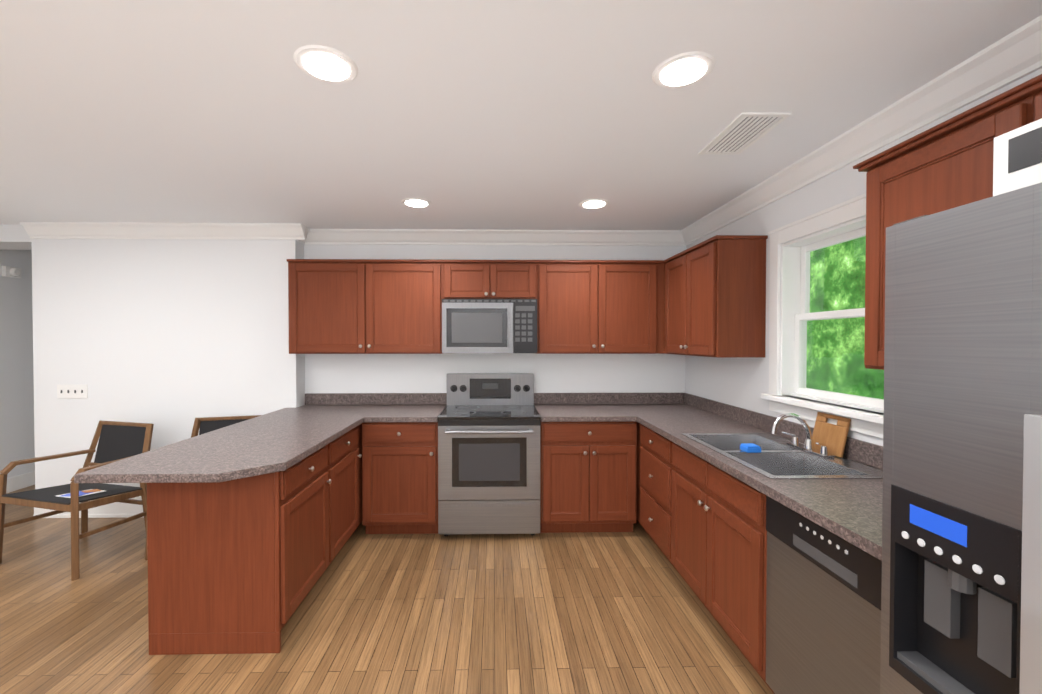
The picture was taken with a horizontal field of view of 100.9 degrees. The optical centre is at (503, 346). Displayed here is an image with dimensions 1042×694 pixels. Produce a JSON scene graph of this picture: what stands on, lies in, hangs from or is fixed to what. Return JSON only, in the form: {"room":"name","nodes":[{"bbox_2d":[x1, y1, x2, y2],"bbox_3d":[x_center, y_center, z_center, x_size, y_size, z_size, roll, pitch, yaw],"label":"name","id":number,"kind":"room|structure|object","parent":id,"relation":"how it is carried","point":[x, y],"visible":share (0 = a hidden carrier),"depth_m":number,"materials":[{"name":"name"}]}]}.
{"room":"kitchen","nodes":[
{"label":"kitchen","id":0,"kind":"room"},
{"bbox_2d":[0,250,34,477],"bbox_3d":[-4.854,0.234,1.540,0.150,2.440,7.750,0,1,-1],"label":"wall","id":1,"kind":"structure","parent":0,"point":[17,441],"depth_m":4.26,"materials":[{"name":"grey paint"}]},
{"bbox_2d":[2,266,21,277],"bbox_3d":[-4.788,-0.733,4.204,0.074,0.100,0.140,0,1,-1],"label":"wall sconce","id":2,"kind":"object","parent":1,"relation":"attached to","point":[12,272],"visible":1,"depth_m":4.17,"materials":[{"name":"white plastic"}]},
{"bbox_2d":[6,471,34,492],"bbox_3d":[-4.772,1.383,1.632,0.016,0.140,7.600,0,1,-1],"label":"baseboard","id":3,"kind":"structure","parent":1,"relation":"attached to","point":[25,480],"depth_m":4.28,"materials":[{"name":"white"}]},
{"bbox_2d":[0,225,304,488],"bbox_3d":[-3.283,0.204,3.753,3.070,2.440,0.320,0,1,-1],"label":"wall","id":4,"kind":"structure","parent":0,"point":[171,340],"depth_m":3.58,"materials":[{"name":"white paint"}]},
{"bbox_2d":[57,384,87,397],"bbox_3d":[-3.585,0.366,3.583,0.247,0.109,0.013,0,1,-1],"label":"switch plate","id":5,"kind":"object","parent":4,"relation":"attached to","point":[73,391],"visible":1,"depth_m":3.58,"materials":[{"name":"white plastic"}]},
{"bbox_2d":[33,496,143,517],"bbox_3d":[-2.888,1.331,3.606,2.086,0.190,0.025,0,1,-1],"label":"baseboard","id":6,"kind":"structure","parent":4,"relation":"attached to","point":[110,510],"depth_m":3.59,"materials":[{"name":"white wood"}]},
{"bbox_2d":[20,222,307,242],"bbox_3d":[-2.787,-0.956,3.543,2.255,0.115,0.085,0,1,-1],"label":"crown molding","id":7,"kind":"structure","parent":4,"relation":"attached to","point":[36,230],"depth_m":3.54,"materials":[{"name":"white wood"}]},
{"bbox_2d":[303,228,679,245],"bbox_3d":[-0.103,-0.959,3.754,3.290,0.115,0.100,0,1,-1],"label":"crown molding","id":8,"kind":"structure","parent":4,"relation":"attached to","point":[315,236],"depth_m":3.76,"materials":[{"name":"white wood"}]},
{"bbox_2d":[0,485,773,693],"bbox_3d":[-1.556,1.477,1.690,6.750,0.050,7.900,0,1,-1],"label":"floor","id":9,"kind":"structure","parent":0,"point":[591,613],"depth_m":2.24,"materials":[{"name":"brown wood"}]},
{"bbox_2d":[0,420,153,580],"bbox_3d":[-2.929,1.003,3.002,0.751,0.864,0.580,0,1,14],"label":"lounge chair","id":10,"kind":"object","parent":9,"relation":"on","point":[118,441],"visible":0.77,"depth_m":2.98,"materials":[{"name":"brown wood"}]},
{"bbox_2d":[56,489,105,497],"bbox_3d":[-2.824,0.979,2.879,0.149,0.031,0.205,0,1,12],"label":"leaflet","id":11,"kind":"object","parent":10,"relation":"on","point":[85,492],"visible":0.76,"depth_m":2.88,"materials":[{"name":"multicoloured paper"}]},
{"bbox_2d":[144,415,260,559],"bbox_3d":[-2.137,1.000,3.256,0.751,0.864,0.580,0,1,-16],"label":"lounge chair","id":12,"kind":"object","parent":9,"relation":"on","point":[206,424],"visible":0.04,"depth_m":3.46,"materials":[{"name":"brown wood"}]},
{"bbox_2d":[147,438,338,654],"bbox_3d":[-1.357,1.005,2.339,0.629,0.876,0.643,0,1,-1],"label":"base cabinet","id":13,"kind":"object","parent":9,"relation":"on","point":[238,566],"depth_m":2.02,"materials":[{"name":"brown wood"}]},
{"bbox_2d":[74,393,446,482],"bbox_3d":[-1.151,0.491,2.808,1.340,0.138,1.987,0,1,-1],"label":"countertop","id":14,"kind":"structure","parent":13,"relation":"on","point":[283,439],"depth_m":2.40,"materials":[{"name":"stone"}]},
{"bbox_2d":[339,423,361,550],"bbox_3d":[-1.366,0.998,2.829,0.629,0.876,0.628,0,1,-1],"label":"base cabinet","id":15,"kind":"object","parent":9,"relation":"on","point":[350,443],"depth_m":2.97,"materials":[{"name":"brown wood"}]},
{"bbox_2d":[362,422,437,533],"bbox_3d":[-0.774,0.989,3.488,0.564,0.876,0.657,0,1,-1],"label":"base cabinet","id":16,"kind":"object","parent":9,"relation":"on","point":[399,477],"visible":0.9,"depth_m":3.19,"materials":[{"name":"brown wood"}]},
{"bbox_2d":[438,373,540,535],"bbox_3d":[-0.108,0.833,3.452,0.758,1.190,0.708,0,1,-1],"label":"range","id":17,"kind":"object","parent":9,"relation":"on","point":[488,453],"visible":1,"depth_m":3.17,"materials":[{"name":"silver metal"}]},
{"bbox_2d":[540,420,636,532],"bbox_3d":[0.637,0.989,3.513,0.724,0.876,0.657,0,1,-1],"label":"base cabinet","id":18,"kind":"object","parent":9,"relation":"on","point":[588,475],"visible":0.96,"depth_m":3.22,"materials":[{"name":"brown wood"}]},
{"bbox_2d":[534,393,633,421],"bbox_3d":[0.621,0.481,3.509,0.690,0.138,0.649,0,1,-1],"label":"countertop","id":19,"kind":"structure","parent":18,"relation":"on","point":[552,407],"depth_m":3.63,"materials":[{"name":"stone"}]},
{"bbox_2d":[636,422,667,558],"bbox_3d":[1.332,0.998,2.882,0.629,0.876,0.638,0,1,-1],"label":"base cabinet","id":20,"kind":"object","parent":9,"relation":"on","point":[652,448],"depth_m":2.92,"materials":[{"name":"brown wood"}]},
{"bbox_2d":[634,393,713,400],"bbox_3d":[1.325,0.481,3.520,0.480,0.138,0.652,0,1,-1],"label":"countertop","id":21,"kind":"structure","parent":20,"relation":"on","point":[645,396],"depth_m":3.83,"materials":[{"name":"stone"}]},
{"bbox_2d":[668,440,773,692],"bbox_3d":[1.344,1.007,2.186,0.629,0.876,0.900,0,1,-1],"label":"base cabinet","id":22,"kind":"object","parent":9,"relation":"on","point":[701,521],"depth_m":2.03,"materials":[{"name":"brown wood"}]},
{"bbox_2d":[618,393,882,560],"bbox_3d":[1.318,0.495,2.484,0.669,0.138,2.722,0,1,-1],"label":"countertop","id":23,"kind":"structure","parent":22,"relation":"on","point":[849,510],"depth_m":1.88,"materials":[{"name":"stone"}]},
{"bbox_2d":[681,413,882,478],"bbox_3d":[1.346,0.531,2.169,0.540,0.398,0.850,0,1,-1],"label":"sink","id":24,"kind":"object","parent":23,"relation":"in","point":[778,457],"visible":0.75,"depth_m":2.15,"materials":[{"name":"metal"}]},
{"bbox_2d":[740,443,760,452],"bbox_3d":[1.246,0.509,2.167,0.070,0.032,0.070,0,1,-1],"label":"sponge","id":25,"kind":"object","parent":24,"relation":"on","point":[749,447],"visible":1,"depth_m":2.14,"materials":[{"name":"blue"}]},
{"bbox_2d":[771,413,834,457],"bbox_3d":[1.463,0.429,2.170,0.222,0.193,0.262,0,1,-1],"label":"faucet","id":26,"kind":"object","parent":23,"relation":"on","point":[794,448],"depth_m":2.16,"materials":[{"name":"silver metal"}]},
{"bbox_2d":[812,412,850,457],"bbox_3d":[1.619,0.431,2.133,0.050,0.187,0.200,0,1,-1],"label":"cutting board","id":27,"kind":"object","parent":23,"relation":"on","point":[833,437],"visible":0.96,"depth_m":2.11,"materials":[{"name":"brown wood"}]},
{"bbox_2d":[766,495,881,693],"bbox_3d":[1.353,1.019,1.433,0.598,0.872,0.597,0,1,-1],"label":"dishwasher","id":28,"kind":"object","parent":9,"relation":"on","point":[823,610],"visible":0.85,"depth_m":1.45,"materials":[{"name":"silver metal"}]},
{"bbox_2d":[880,182,1041,693],"bbox_3d":[1.291,0.580,0.665,0.730,1.771,0.903,0,1,-1],"label":"refrigerator","id":29,"kind":"object","parent":9,"relation":"on","point":[961,599],"visible":1,"depth_m":0.92,"materials":[{"name":"silver metal"}]},
{"bbox_2d":[993,118,1041,195],"bbox_3d":[1.240,-0.392,0.662,0.222,0.170,0.655,0,1,-1],"label":"box","id":30,"kind":"object","parent":29,"relation":"on","point":[1017,159],"visible":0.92,"depth_m":0.94,"materials":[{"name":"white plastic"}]},
{"bbox_2d":[304,244,685,392],"bbox_3d":[0.015,0.202,3.897,3.530,2.440,0.150,0,1,-1],"label":"wall","id":31,"kind":"structure","parent":0,"point":[552,373],"depth_m":3.81,"materials":[{"name":"white paint"}]},
{"bbox_2d":[287,259,443,353],"bbox_3d":[-1.116,-0.328,3.630,1.250,0.762,0.325,0,1,-1],"label":"upper cabinet","id":32,"kind":"object","parent":31,"relation":"attached to","point":[364,306],"depth_m":3.47,"materials":[{"name":"brown wood"}]},
{"bbox_2d":[443,260,538,302],"bbox_3d":[-0.112,-0.548,3.645,0.760,0.322,0.325,0,1,-1],"label":"upper cabinet","id":33,"kind":"object","parent":31,"relation":"attached to","point":[462,279],"depth_m":3.49,"materials":[{"name":"brown wood"}]},
{"bbox_2d":[442,299,536,352],"bbox_3d":[-0.110,-0.168,3.584,0.754,0.431,0.457,0,1,-1],"label":"microwave","id":34,"kind":"object","parent":33,"relation":"attached to","point":[489,325],"visible":1,"depth_m":3.40,"materials":[{"name":"silver metal"}]},
{"bbox_2d":[536,260,658,353],"bbox_3d":[0.759,-0.328,3.663,0.981,0.762,0.325,0,1,-1],"label":"upper cabinet","id":35,"kind":"object","parent":31,"relation":"attached to","point":[584,306],"depth_m":3.51,"materials":[{"name":"brown wood"}]},
{"bbox_2d":[659,260,666,353],"bbox_3d":[1.410,-0.328,3.675,0.437,0.762,0.325,0,1,-1],"label":"upper cabinet","id":36,"kind":"object","parent":31,"relation":"attached to","point":[661,262],"depth_m":3.53,"materials":[{"name":"brown wood"}]},
{"bbox_2d":[0,0,1041,229],"bbox_3d":[-1.556,-1.018,1.657,6.750,0.060,7.900,0,1,-1],"label":"ceiling","id":37,"kind":"structure","parent":0,"point":[510,114],"depth_m":1.73,"materials":[{"name":"white paint"}]},
{"bbox_2d":[293,45,357,83],"bbox_3d":[-0.618,-0.981,1.504,0.210,0.008,0.210,0,1,-1],"label":"recessed light","id":38,"kind":"object","parent":37,"relation":"in","point":[326,64],"visible":1,"depth_m":1.49,"materials":[{"name":"white"}]},
{"bbox_2d":[401,198,431,207],"bbox_3d":[-0.604,-1.001,2.994,0.210,0.008,0.210,0,1,-1],"label":"recessed light","id":39,"kind":"object","parent":37,"relation":"in","point":[417,202],"visible":0.98,"depth_m":2.97,"materials":[{"name":"white"}]},
{"bbox_2d":[579,199,608,208],"bbox_3d":[0.636,-1.002,3.016,0.210,0.008,0.210,0,1,-1],"label":"recessed light","id":40,"kind":"object","parent":37,"relation":"in","point":[593,203],"visible":1,"depth_m":2.99,"materials":[{"name":"white"}]},
{"bbox_2d":[652,51,715,88],"bbox_3d":[0.642,-0.981,1.536,0.210,0.008,0.210,0,1,-1],"label":"recessed light","id":41,"kind":"object","parent":37,"relation":"in","point":[682,70],"visible":1,"depth_m":1.52,"materials":[{"name":"white"}]},
{"bbox_2d":[698,112,790,154],"bbox_3d":[1.109,-0.988,2.009,0.210,0.008,0.390,0,1,-1],"label":"ceiling vent","id":42,"kind":"object","parent":37,"relation":"in","point":[741,133],"visible":0.98,"depth_m":1.98,"materials":[{"name":"white metal"}]},
{"bbox_2d":[685,68,1041,445],"bbox_3d":[1.759,0.243,0.892,0.150,2.440,5.920,0,1,-1],"label":"wall","id":43,"kind":"structure","parent":0,"point":[741,382],"depth_m":2.69,"materials":[{"name":"white paint"}]},
{"bbox_2d":[664,235,767,357],"bbox_3d":[1.466,-0.320,3.095,0.352,0.762,0.829,0,1,-1],"label":"upper cabinet","id":44,"kind":"object","parent":43,"relation":"attached to","point":[715,296],"visible":1,"depth_m":2.70,"materials":[{"name":"brown wood"}]},
{"bbox_2d":[761,193,883,438],"bbox_3d":[1.709,-0.152,2.146,0.205,1.096,1.036,0,1,-1],"label":"window","id":45,"kind":"structure","parent":43,"relation":"in","point":[790,270],"depth_m":2.46,"materials":[{"name":"white wood"}]},
{"bbox_2d":[680,15,1041,245],"bbox_3d":[1.640,-0.920,0.919,0.085,0.115,5.830,0,1,-1],"label":"crown molding","id":46,"kind":"structure","parent":43,"relation":"attached to","point":[1012,57],"depth_m":1.74,"materials":[{"name":"white wood"}]},
{"bbox_2d":[853,88,1012,369],"bbox_3d":[1.511,-0.300,1.371,0.325,0.768,0.500,0,1,-1],"label":"upper cabinet","id":47,"kind":"object","parent":43,"relation":"attached to","point":[945,165],"depth_m":1.39,"materials":[{"name":"brown wood"}]},
{"bbox_2d":[1013,74,1041,129],"bbox_3d":[1.520,-0.507,0.856,0.325,0.340,0.523,0,1,-1],"label":"upper cabinet","id":48,"kind":"object","parent":43,"relation":"attached to","point":[1027,96],"depth_m":1.12,"materials":[{"name":"brown wood"}]},
{"label":"outside","id":49,"kind":"structure","parent":0,"visible":0},
{"bbox_2d":[806,236,883,398],"bbox_3d":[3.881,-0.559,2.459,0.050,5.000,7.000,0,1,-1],"label":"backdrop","id":50,"kind":"structure","parent":49,"point":[812,337],"depth_m":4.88,"materials":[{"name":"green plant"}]}
]}

